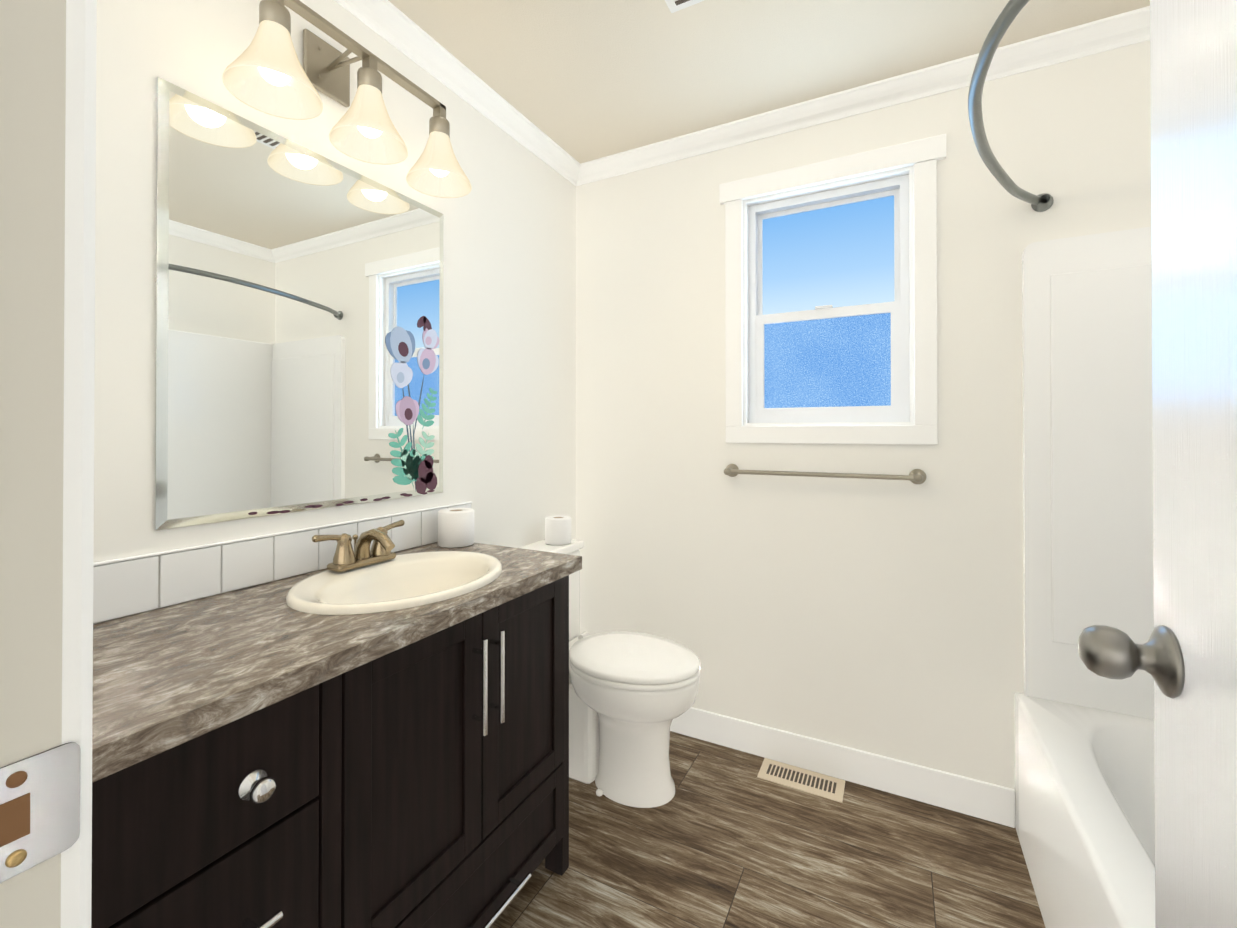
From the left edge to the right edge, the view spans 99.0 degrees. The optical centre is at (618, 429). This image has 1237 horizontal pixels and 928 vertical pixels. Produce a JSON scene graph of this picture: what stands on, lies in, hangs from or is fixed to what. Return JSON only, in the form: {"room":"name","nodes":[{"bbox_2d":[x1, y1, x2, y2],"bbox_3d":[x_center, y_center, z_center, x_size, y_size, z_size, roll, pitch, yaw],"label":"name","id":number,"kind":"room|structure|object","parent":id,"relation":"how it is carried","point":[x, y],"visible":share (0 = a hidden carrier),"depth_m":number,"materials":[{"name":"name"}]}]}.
{"room":"bathroom","nodes":[
{"label":"bathroom","id":0,"kind":"room"},
{"bbox_2d":[93,0,575,562],"bbox_3d":[-0.688,0.031,1.591,0.120,2.410,2.135,0,0,28],"label":"wall","id":1,"kind":"structure","parent":0,"point":[509,346],"depth_m":1.56,"materials":[{"name":"white paint"}]},
{"bbox_2d":[155,77,443,529],"bbox_3d":[-0.734,-0.246,1.365,0.007,0.892,0.741,0,0,28],"label":"mirror","id":2,"kind":"object","parent":1,"relation":"attached to","point":[299,331],"visible":1,"depth_m":1.25,"materials":[{"name":"white mirror"}]},
{"bbox_2d":[222,0,470,197],"bbox_3d":[-0.637,-0.841,1.321,0.222,0.280,0.629,0,0,28],"label":"wall sconce","id":3,"kind":"object","parent":1,"relation":"attached to","point":[265,72],"visible":0.98,"depth_m":1.28,"materials":[{"name":"white glass"}]},
{"bbox_2d":[334,0,581,183],"bbox_3d":[-0.627,-1.143,1.518,0.060,0.063,1.830,0,0,28],"label":"crown molding","id":4,"kind":"structure","parent":1,"relation":"attached to","point":[395,26],"depth_m":1.71,"materials":[{"name":"white wood"}]},
{"bbox_2d":[490,731,1045,927],"bbox_3d":[0.064,1.259,0.348,3.160,0.060,3.985,0,0,28],"label":"floor","id":5,"kind":"structure","parent":0,"point":[725,837],"depth_m":1.51,"materials":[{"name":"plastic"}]},
{"bbox_2d":[91,501,581,927],"bbox_3d":[-0.566,0.738,1.138,0.509,0.991,1.230,0,0,28],"label":"bathroom vanity","id":6,"kind":"object","parent":5,"relation":"on","point":[361,723],"visible":0.98,"depth_m":0.96,"materials":[{"name":"brown wood"}]},
{"bbox_2d":[438,508,473,547],"bbox_3d":[-0.501,0.303,1.632,0.108,0.105,0.108,0,0,28],"label":"toilet paper roll","id":7,"kind":"object","parent":6,"relation":"on","point":[455,527],"depth_m":1.59,"materials":[{"name":"white paper"}]},
{"bbox_2d":[518,539,699,807],"bbox_3d":[-0.054,0.844,1.898,0.708,0.787,0.390,0,0,28],"label":"toilet","id":8,"kind":"object","parent":5,"relation":"on","point":[632,695],"visible":0.75,"depth_m":1.76,"materials":[{"name":"white ceramic"}]},
{"bbox_2d":[545,515,570,544],"bbox_3d":[-0.240,0.401,2.102,0.104,0.100,0.104,0,0,28],"label":"toilet paper roll","id":9,"kind":"object","parent":8,"relation":"on","point":[557,530],"visible":1,"depth_m":2.06,"materials":[{"name":"white paper"}]},
{"bbox_2d":[757,758,844,802],"bbox_3d":[0.645,1.235,1.867,0.280,0.005,0.122,0,0,28],"label":"floor vent","id":10,"kind":"object","parent":5,"relation":"in","point":[811,782],"visible":1,"depth_m":1.86,"materials":[{"name":"beige metal"}]},
{"bbox_2d":[1014,227,1154,927],"bbox_3d":[1.211,0.329,0.804,0.745,1.805,1.516,0,0,28],"label":"bathtub","id":11,"kind":"object","parent":5,"relation":"on","point":[1084,788],"visible":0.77,"depth_m":1.51,"materials":[{"name":"white plastic"}]},
{"bbox_2d":[388,0,1149,163],"bbox_3d":[0.064,-1.211,0.362,3.160,0.060,3.985,0,0,28],"label":"ceiling","id":12,"kind":"structure","parent":0,"point":[581,81],"depth_m":1.63,"materials":[{"name":"beige paint"}]},
{"bbox_2d":[665,0,703,12],"bbox_3d":[0.205,-1.167,1.302,0.265,0.016,0.260,0,0,28],"label":"fan","id":13,"kind":"object","parent":12,"relation":"attached to","point":[675,5],"visible":0.96,"depth_m":1.44,"materials":[{"name":"white plastic"}]},
{"bbox_2d":[576,40,1150,789],"bbox_3d":[0.879,0.033,1.907,2.360,2.410,0.120,0,0,28],"label":"wall","id":14,"kind":"structure","parent":0,"point":[880,616],"depth_m":1.87,"materials":[{"name":"white paint"}]},
{"bbox_2d":[724,464,925,483],"bbox_3d":[0.705,0.160,1.882,0.682,0.052,0.082,0,0,28],"label":"towel rail","id":15,"kind":"object","parent":14,"relation":"attached to","point":[916,476],"visible":1,"depth_m":1.83,"materials":[{"name":"silver metal"}]},
{"bbox_2d":[670,707,1014,827],"bbox_3d":[0.340,1.179,1.677,1.612,0.116,0.775,0,0,28],"label":"baseboard","id":16,"kind":"structure","parent":14,"relation":"attached to","point":[991,802],"depth_m":1.84,"materials":[{"name":"white wood"}]},
{"bbox_2d":[573,6,1149,185],"bbox_3d":[0.837,-1.141,1.834,2.360,0.063,0.060,0,0,28],"label":"crown molding","id":17,"kind":"structure","parent":14,"relation":"attached to","point":[1132,27],"depth_m":1.79,"materials":[{"name":"white wood"}]},
{"bbox_3d":[-0.060,0.022,0.118,2.600,2.410,0.110,0,0,28],"label":"wall","id":18,"kind":"structure","parent":0,"visible":0},
{"bbox_2d":[0,0,96,927],"bbox_3d":[-0.046,0.147,0.109,0.873,2.160,0.140,0,0,28],"label":"door frame","id":19,"kind":"structure","parent":18,"relation":"attached to","point":[47,181],"depth_m":0.29,"materials":[{"name":"grey paint"}]},
{"bbox_2d":[1078,0,1236,927],"bbox_3d":[0.457,0.272,0.285,0.183,1.888,0.682,0,0,28],"label":"door","id":20,"kind":"structure","parent":18,"relation":"in","point":[1185,656],"depth_m":0.51,"materials":[{"name":"white paint"}]}
]}

